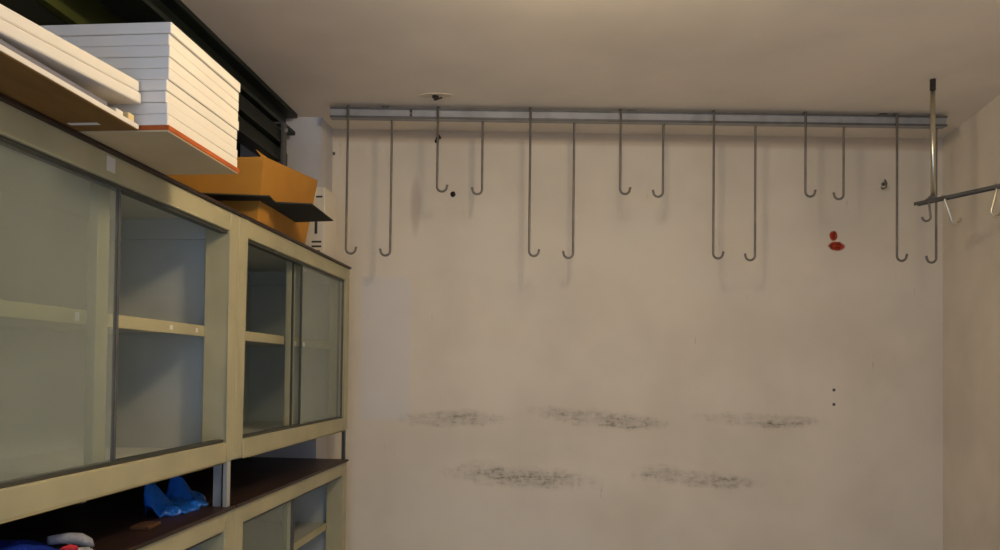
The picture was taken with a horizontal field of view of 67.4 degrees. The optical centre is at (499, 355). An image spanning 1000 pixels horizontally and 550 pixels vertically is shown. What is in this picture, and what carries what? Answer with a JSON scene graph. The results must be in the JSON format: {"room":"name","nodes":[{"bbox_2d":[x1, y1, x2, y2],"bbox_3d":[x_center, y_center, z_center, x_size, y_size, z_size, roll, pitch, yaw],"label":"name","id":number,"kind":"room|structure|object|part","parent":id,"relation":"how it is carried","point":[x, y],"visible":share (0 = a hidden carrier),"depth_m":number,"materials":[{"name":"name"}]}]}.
{"room":"storage room","nodes":[
{"label":"storage room","id":0,"kind":"room"},
{"bbox_2d":[0,0,239,460],"bbox_3d":[-1.480,0.100,1.224,0.150,2.814,4.800,1,-1,5],"label":"wall","id":1,"kind":"structure","parent":0,"point":[31,10],"depth_m":2.13,"materials":[{"name":"paint"}]},
{"bbox_2d":[36,0,124,24],"bbox_3d":[-1.357,-1.081,1.460,0.027,0.120,2.240,1,-1,5],"label":"panel","id":2,"kind":"object","parent":1,"relation":"attached to","point":[73,12],"visible":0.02,"depth_m":2.29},
{"bbox_2d":[181,0,999,138],"bbox_3d":[0.379,-1.192,1.399,3.700,0.120,5.400,1,-1,5],"label":"ceiling","id":3,"kind":"structure","parent":0,"point":[864,57],"depth_m":2.76,"materials":[{"name":"beige paint"}]},
{"bbox_2d":[97,0,297,135],"bbox_3d":[-1.157,-1.095,1.479,0.147,0.102,3.910,1,-1,5],"label":"girder","id":4,"kind":"object","parent":3,"relation":"attached to","point":[253,88],"visible":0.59,"depth_m":2.61,"materials":[{"name":"black metal"}]},
{"bbox_2d":[257,122,287,165],"bbox_3d":[-0.980,-0.914,3.242,0.123,0.183,0.040,1,-1,5],"label":"clamp","id":5,"kind":"object","parent":4,"relation":"attached to","point":[284,129],"visible":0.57,"depth_m":3.22,"materials":[{"name":"metal"}]},
{"bbox_2d":[238,93,281,147],"bbox_3d":[-1.002,-0.957,2.893,0.079,0.070,0.840,1,-1,5],"label":"tube","id":6,"kind":"object","parent":5,"relation":"hanging from","point":[248,111],"visible":0.24,"depth_m":3.00,"materials":[{"name":"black metal"}]},
{"bbox_2d":[236,115,286,165],"bbox_3d":[-1.012,-0.881,2.913,0.079,0.070,0.880,1,-1,5],"label":"tube","id":7,"kind":"object","parent":5,"relation":"hanging from","point":[248,136],"visible":0.31,"depth_m":3.02,"materials":[{"name":"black metal"}]},
{"bbox_2d":[419,93,451,100],"bbox_3d":[-0.272,-1.092,3.171,0.138,0.022,0.052,1,-1,5],"label":"ceiling plate","id":8,"kind":"object","parent":3,"relation":"attached to","point":[436,96],"visible":1,"depth_m":3.17,"materials":[{"name":"metal"}]},
{"bbox_2d":[330,106,947,128],"bbox_3d":[0.616,-1.061,3.325,2.726,0.058,0.041,1,-1,-1],"label":"rail","id":9,"kind":"object","parent":3,"relation":"attached to","point":[384,113],"visible":1,"depth_m":3.31,"materials":[{"name":"metal"}]},
{"bbox_2d":[345,105,356,254],"bbox_3d":[-0.647,-0.773,3.299,0.055,0.663,0.045,1,-1,-1],"label":"hook","id":10,"kind":"object","parent":9,"relation":"hanging from","point":[348,106],"visible":0.96,"depth_m":3.28,"materials":[{"name":"grey metal"}]},
{"bbox_2d":[379,120,392,256],"bbox_3d":[-0.505,-0.745,3.320,0.055,0.611,0.018,1,-1,-1],"label":"hook","id":11,"kind":"object","parent":9,"relation":"hanging from","point":[391,147],"visible":1,"depth_m":3.32,"materials":[{"name":"grey metal"}]},
{"bbox_2d":[436,106,447,192],"bbox_3d":[-0.251,-0.908,3.305,0.055,0.385,0.045,1,-1,-1],"label":"hook","id":12,"kind":"object","parent":9,"relation":"hanging from","point":[438,107],"visible":1,"depth_m":3.28,"materials":[{"name":"grey metal"}]},
{"bbox_2d":[471,121,483,194],"bbox_3d":[-0.101,-0.879,3.326,0.055,0.333,0.018,1,-1,-1],"label":"hook","id":13,"kind":"object","parent":9,"relation":"hanging from","point":[482,135],"visible":1,"depth_m":3.33,"materials":[{"name":"grey metal"}]},
{"bbox_2d":[528,107,539,256],"bbox_3d":[0.153,-0.764,3.306,0.055,0.663,0.045,1,-1,0],"label":"hook","id":14,"kind":"object","parent":9,"relation":"hanging from","point":[530,108],"visible":1,"depth_m":3.28,"materials":[{"name":"grey metal"}]},
{"bbox_2d":[562,123,575,258],"bbox_3d":[0.305,-0.735,3.327,0.055,0.611,0.018,1,-1,-1],"label":"hook","id":15,"kind":"object","parent":9,"relation":"hanging from","point":[574,124],"visible":1,"depth_m":3.33,"materials":[{"name":"grey metal"}]},
{"bbox_2d":[619,109,630,194],"bbox_3d":[0.552,-0.898,3.312,0.055,0.385,0.045,1,-1,0],"label":"hook","id":16,"kind":"object","parent":9,"relation":"hanging from","point":[620,110],"visible":0.98,"depth_m":3.29,"materials":[{"name":"grey metal"}]},
{"bbox_2d":[652,124,664,197],"bbox_3d":[0.703,-0.870,3.334,0.055,0.333,0.018,1,-1,0],"label":"hook","id":17,"kind":"object","parent":9,"relation":"hanging from","point":[663,125],"visible":1,"depth_m":3.33,"materials":[{"name":"grey metal"}]},
{"bbox_2d":[712,110,723,259],"bbox_3d":[0.961,-0.754,3.313,0.055,0.663,0.045,1,-1,0],"label":"hook","id":18,"kind":"object","parent":9,"relation":"hanging from","point":[713,111],"visible":0.96,"depth_m":3.29,"materials":[{"name":"grey metal"}]},
{"bbox_2d":[744,125,756,260],"bbox_3d":[1.114,-0.726,3.335,0.055,0.611,0.018,1,-1,-1],"label":"hook","id":19,"kind":"object","parent":9,"relation":"hanging from","point":[755,127],"visible":1,"depth_m":3.33,"materials":[{"name":"grey metal"}]},
{"bbox_2d":[802,112,816,197],"bbox_3d":[1.367,-0.888,3.320,0.055,0.385,0.045,1,-1,0],"label":"hook","id":20,"kind":"object","parent":9,"relation":"hanging from","point":[804,113],"visible":0.98,"depth_m":3.30,"materials":[{"name":"grey metal"}]},
{"bbox_2d":[833,127,845,199],"bbox_3d":[1.510,-0.860,3.341,0.055,0.333,0.018,1,-1,0],"label":"hook","id":21,"kind":"object","parent":9,"relation":"hanging from","point":[843,131],"visible":1,"depth_m":3.34,"materials":[{"name":"grey metal"}]},
{"bbox_2d":[893,113,907,261],"bbox_3d":[1.771,-0.745,3.321,0.055,0.663,0.045,1,-1,-1],"label":"hook","id":22,"kind":"object","parent":9,"relation":"hanging from","point":[896,114],"visible":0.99,"depth_m":3.30,"materials":[{"name":"grey metal"}]},
{"bbox_2d":[925,202,936,263],"bbox_3d":[1.913,-0.546,3.339,0.049,0.272,0.018,1,-1,-1],"label":"hook","id":23,"kind":"object","parent":9,"relation":"hanging from","point":[930,262],"depth_m":3.34,"materials":[{"name":"grey metal"}]},
{"bbox_2d":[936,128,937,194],"bbox_3d":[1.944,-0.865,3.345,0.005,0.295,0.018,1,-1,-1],"label":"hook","id":24,"kind":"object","parent":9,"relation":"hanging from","point":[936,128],"depth_m":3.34,"materials":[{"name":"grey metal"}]},
{"bbox_2d":[928,78,936,198],"bbox_3d":[1.695,-0.849,2.937,0.034,0.472,0.030,1,-1,5],"label":"rod","id":25,"kind":"object","parent":3,"relation":"hanging from","point":[932,81],"visible":1,"depth_m":2.93,"materials":[{"name":"metal"}]},
{"bbox_2d":[328,129,942,549],"bbox_3d":[0.508,0.174,3.704,3.898,2.814,0.151,1,-1,-1],"label":"wall","id":26,"kind":"structure","parent":0,"point":[642,388],"depth_m":3.64,"materials":[{"name":"white paint"}]},
{"bbox_2d":[234,117,332,459],"bbox_3d":[-1.023,0.228,3.535,0.382,2.664,0.181,1,-1,5],"label":"wall","id":27,"kind":"structure","parent":26,"relation":"attached to","point":[309,152],"depth_m":3.47,"materials":[{"name":"paint"}]},
{"bbox_2d":[881,179,886,189],"bbox_3d":[1.871,-0.836,3.654,0.029,0.054,0.032,1,-1,-1],"label":"wall anchor","id":28,"kind":"object","parent":26,"relation":"attached to","point":[882,183],"visible":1,"depth_m":3.65,"materials":[{"name":"grey metal"}]},
{"bbox_2d":[943,95,999,549],"bbox_3d":[1.773,0.136,1.105,0.201,2.814,5.151,0,-1,11],"label":"wall","id":29,"kind":"structure","parent":0,"point":[971,152],"depth_m":3.34,"materials":[{"name":"beige paint"}]},
{"bbox_2d":[914,184,999,205],"bbox_3d":[1.792,-0.606,2.714,0.060,0.065,0.624,1,-1,-25],"label":"rail","id":30,"kind":"object","parent":29,"relation":"attached to","point":[992,187],"visible":1,"depth_m":2.83,"materials":[{"name":"metal"}]},
{"bbox_2d":[921,198,931,221],"bbox_3d":[1.670,-0.573,2.945,0.043,0.098,0.023,1,-1,-1],"label":"hook","id":31,"kind":"object","parent":30,"relation":"hanging from","point":[929,206],"visible":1,"depth_m":2.94,"materials":[{"name":"grey metal"}]},
{"bbox_2d":[941,194,960,223],"bbox_3d":[1.737,-0.563,2.886,0.068,0.118,0.023,1,-1,-1],"label":"hook","id":32,"kind":"object","parent":30,"relation":"hanging from","point":[945,202],"visible":1,"depth_m":2.88,"materials":[{"name":"metal"}]},
{"bbox_2d":[990,183,999,217],"bbox_3d":[1.786,-0.561,2.708,0.042,0.128,0.023,1,-1,-1],"label":"hook","id":33,"kind":"object","parent":30,"relation":"hanging from","point":[996,189],"visible":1,"depth_m":2.70,"materials":[{"name":"metal"}]},
{"bbox_3d":[0.346,1.582,1.343,3.700,0.100,5.400,1,-1,5],"label":"floor","id":34,"kind":"structure","parent":0,"visible":0},
{"bbox_2d":[0,501,235,549],"bbox_3d":[-1.080,0.975,1.654,0.483,1.093,1.176,1,-1,5],"label":"display cabinet","id":35,"kind":"object","parent":34,"relation":"on","point":[210,527],"visible":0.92,"depth_m":1.97,"materials":[{"name":"brown wood"}]},
{"bbox_2d":[0,532,93,549],"bbox_3d":[-1.007,0.383,1.340,0.310,0.079,0.581,1,-1,5],"label":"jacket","id":36,"kind":"object","parent":35,"relation":"on","point":[72,539],"visible":1,"depth_m":1.54,"materials":[{"name":"blue fabric"}]},
{"bbox_2d":[0,93,240,523],"bbox_3d":[-1.069,-0.008,1.674,0.483,0.874,1.176,1,-1,5],"label":"display cabinet","id":37,"kind":"object","parent":35,"relation":"on","point":[118,275],"visible":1,"depth_m":2.05,"materials":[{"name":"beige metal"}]},
{"bbox_2d":[0,39,106,105],"bbox_3d":[-0.967,-0.472,1.109,0.437,0.010,0.590,1,-1,5],"label":"board","id":38,"kind":"object","parent":37,"relation":"on","point":[2,42],"visible":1,"depth_m":1.23,"materials":[{"name":"laminate"}]},
{"bbox_2d":[0,18,140,104],"bbox_3d":[-0.938,-0.501,1.281,0.420,0.053,0.449,1,-1,5],"label":"board","id":39,"kind":"object","parent":38,"relation":"on","point":[92,80],"visible":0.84,"depth_m":1.29,"materials":[{"name":"laminate"}]},
{"bbox_2d":[0,4,138,91],"bbox_3d":[-0.940,-0.524,1.279,0.420,0.053,0.445,1,-1,5],"label":"board","id":40,"kind":"object","parent":39,"relation":"on","point":[6,14],"visible":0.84,"depth_m":1.26,"materials":[{"name":"laminate"}]},
{"bbox_2d":[0,44,138,130],"bbox_3d":[-0.966,-0.460,1.158,0.450,0.012,0.688,1,-1,5],"label":"panel","id":41,"kind":"object","parent":37,"relation":"on","point":[23,81],"visible":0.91,"depth_m":1.31,"materials":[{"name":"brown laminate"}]},
{"bbox_2d":[111,108,122,114],"bbox_3d":[-0.759,-0.466,1.441,0.060,0.015,0.024,1,-1,5],"label":"wood block","id":42,"kind":"object","parent":41,"relation":"on","point":[114,109],"visible":0.23,"depth_m":1.43,"materials":[{"name":"beige wood"}]},
{"bbox_2d":[123,112,133,121],"bbox_3d":[-0.751,-0.466,1.469,0.060,0.017,0.020,1,-1,5],"label":"wood block","id":43,"kind":"object","parent":41,"relation":"on","point":[128,115],"visible":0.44,"depth_m":1.46,"materials":[{"name":"beige wood"}]},
{"bbox_2d":[0,315,170,333],"bbox_3d":[-1.103,-0.086,1.679,0.382,0.012,1.152,1,-1,5],"label":"shelf","id":44,"kind":"object","parent":37,"relation":"attached to","point":[18,324],"depth_m":1.86,"materials":[{"name":"beige wood"}]},
{"bbox_3d":[-0.894,-0.079,1.665,0.022,0.669,0.044,1,-1,5],"label":"post","id":45,"kind":"part","parent":37,"relation":"part of","materials":[{"name":"beige metal"}]},
{"bbox_2d":[78,125,238,174],"bbox_3d":[-0.902,-0.450,1.667,0.522,0.012,0.325,1,-1,5],"label":"panel","id":46,"kind":"object","parent":37,"relation":"on","point":[162,148],"visible":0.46,"depth_m":1.61,"materials":[{"name":"white wood"}]},
{"bbox_2d":[134,114,236,166],"bbox_3d":[-0.904,-0.468,1.667,0.520,0.022,0.322,1,-1,5],"label":"board","id":47,"kind":"object","parent":37,"relation":"on","point":[147,119],"visible":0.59,"depth_m":1.54,"materials":[{"name":"laminate"}]},
{"bbox_2d":[107,103,236,158],"bbox_3d":[-0.904,-0.491,1.669,0.520,0.022,0.322,1,-1,5],"label":"board","id":48,"kind":"object","parent":47,"relation":"on","point":[143,108],"visible":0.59,"depth_m":1.52,"materials":[{"name":"laminate"}]},
{"bbox_2d":[139,91,236,148],"bbox_3d":[-0.907,-0.514,1.669,0.520,0.022,0.322,1,-1,5],"label":"board","id":49,"kind":"object","parent":48,"relation":"on","point":[148,96],"visible":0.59,"depth_m":1.56,"materials":[{"name":"laminate"}]},
{"bbox_2d":[137,79,236,139],"bbox_3d":[-0.905,-0.537,1.668,0.520,0.022,0.322,1,-1,5],"label":"board","id":50,"kind":"object","parent":49,"relation":"on","point":[161,84],"visible":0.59,"depth_m":1.56,"materials":[{"name":"laminate"}]},
{"bbox_2d":[117,68,238,130],"bbox_3d":[-0.902,-0.560,1.671,0.520,0.022,0.322,1,-1,5],"label":"board","id":51,"kind":"object","parent":50,"relation":"on","point":[161,73],"visible":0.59,"depth_m":1.54,"materials":[{"name":"laminate"}]},
{"bbox_2d":[100,57,237,120],"bbox_3d":[-0.903,-0.583,1.671,0.520,0.022,0.322,1,-1,5],"label":"board","id":52,"kind":"object","parent":51,"relation":"on","point":[149,62],"visible":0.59,"depth_m":1.50,"materials":[{"name":"laminate"}]},
{"bbox_2d":[79,45,238,111],"bbox_3d":[-0.902,-0.606,1.670,0.520,0.022,0.322,1,-1,5],"label":"board","id":53,"kind":"object","parent":52,"relation":"on","point":[166,50],"visible":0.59,"depth_m":1.50,"materials":[{"name":"laminate"}]},
{"bbox_2d":[60,34,238,101],"bbox_3d":[-0.903,-0.629,1.672,0.520,0.022,0.322,1,-1,5],"label":"board","id":54,"kind":"object","parent":53,"relation":"on","point":[149,39],"visible":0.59,"depth_m":1.50,"materials":[{"name":"laminate"}]},
{"bbox_2d":[41,22,239,92],"bbox_3d":[-0.898,-0.652,1.670,0.520,0.022,0.322,1,-1,5],"label":"board","id":55,"kind":"object","parent":54,"relation":"on","point":[170,28],"visible":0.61,"depth_m":1.50,"materials":[{"name":"laminate"}]},
{"bbox_3d":[-0.832,0.375,2.209,0.024,0.135,0.004,1,-1,5],"label":"support plate","id":56,"kind":"part","parent":37,"relation":"part of","materials":[{"name":"metal"}]},
{"bbox_2d":[130,521,160,529],"bbox_3d":[-0.899,0.431,1.904,0.050,0.009,0.070,1,-1,-2],"label":"wood block","id":57,"kind":"object","parent":35,"relation":"on","point":[144,525],"visible":1,"depth_m":1.89,"materials":[{"name":"brown wood"}]},
{"bbox_2d":[143,476,208,517],"bbox_3d":[-0.927,0.394,2.161,0.140,0.093,0.261,1,-1,5],"label":"plastic bag","id":58,"kind":"object","parent":35,"relation":"on","point":[179,499],"visible":0.97,"depth_m":2.12,"materials":[{"name":"blue plastic"}]},
{"bbox_3d":[-0.884,0.942,1.639,0.079,1.009,1.176,1,-1,5],"label":"frame","id":59,"kind":"part","parent":35,"relation":"part of","materials":[{"name":"beige metal"}]},
{"bbox_2d":[88,457,347,549],"bbox_3d":[-0.983,1.000,2.830,0.483,1.093,1.176,1,-1,5],"label":"display cabinet","id":60,"kind":"object","parent":34,"relation":"on","point":[281,503],"visible":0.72,"depth_m":3.01,"materials":[{"name":"beige wood"}]},
{"bbox_2d":[242,520,324,549],"bbox_3d":[-1.016,0.746,2.838,0.382,0.012,1.152,1,-1,5],"label":"shelf","id":61,"kind":"object","parent":60,"relation":"attached to","point":[257,534],"depth_m":3.17,"materials":[{"name":"beige metal"}]},
{"bbox_3d":[-0.808,0.957,2.820,0.022,0.943,0.044,1,-1,5],"label":"post","id":62,"kind":"part","parent":60,"relation":"part of","materials":[{"name":"beige wood"}]},
{"bbox_3d":[-0.786,0.967,2.814,0.079,1.009,1.176,1,-1,5],"label":"frame","id":63,"kind":"part","parent":60,"relation":"part of","materials":[{"name":"beige wood"}]},
{"bbox_2d":[234,213,351,459],"bbox_3d":[-0.972,0.017,2.850,0.483,0.874,1.176,1,-1,5],"label":"display cabinet","id":64,"kind":"object","parent":60,"relation":"on","point":[292,331],"visible":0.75,"depth_m":3.37,"materials":[{"name":"beige metal"}]},
{"bbox_2d":[167,150,332,243],"bbox_3d":[-0.867,-0.558,2.629,0.526,0.268,0.604,1,-1,5],"label":"cardboard box","id":65,"kind":"object","parent":64,"relation":"on","point":[278,196],"visible":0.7,"depth_m":2.46,"materials":[{"name":"orange cardboard"}]},
{"bbox_2d":[245,339,302,346],"bbox_3d":[-1.006,-0.061,2.854,0.382,0.012,1.152,1,-1,5],"label":"shelf","id":66,"kind":"object","parent":64,"relation":"attached to","point":[248,342],"depth_m":2.93,"materials":[{"name":"beige wood"}]},
{"bbox_3d":[-0.797,-0.054,2.841,0.022,0.669,0.044,1,-1,5],"label":"post","id":67,"kind":"part","parent":64,"relation":"part of","materials":[{"name":"beige wood"}]},
{"bbox_2d":[305,187,336,258],"bbox_3d":[-0.873,-0.565,3.280,0.268,0.308,0.171,1,-1,5],"label":"carton","id":68,"kind":"object","parent":64,"relation":"on","point":[321,236],"visible":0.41,"depth_m":3.19,"materials":[{"name":"white cardboard"}]}
]}

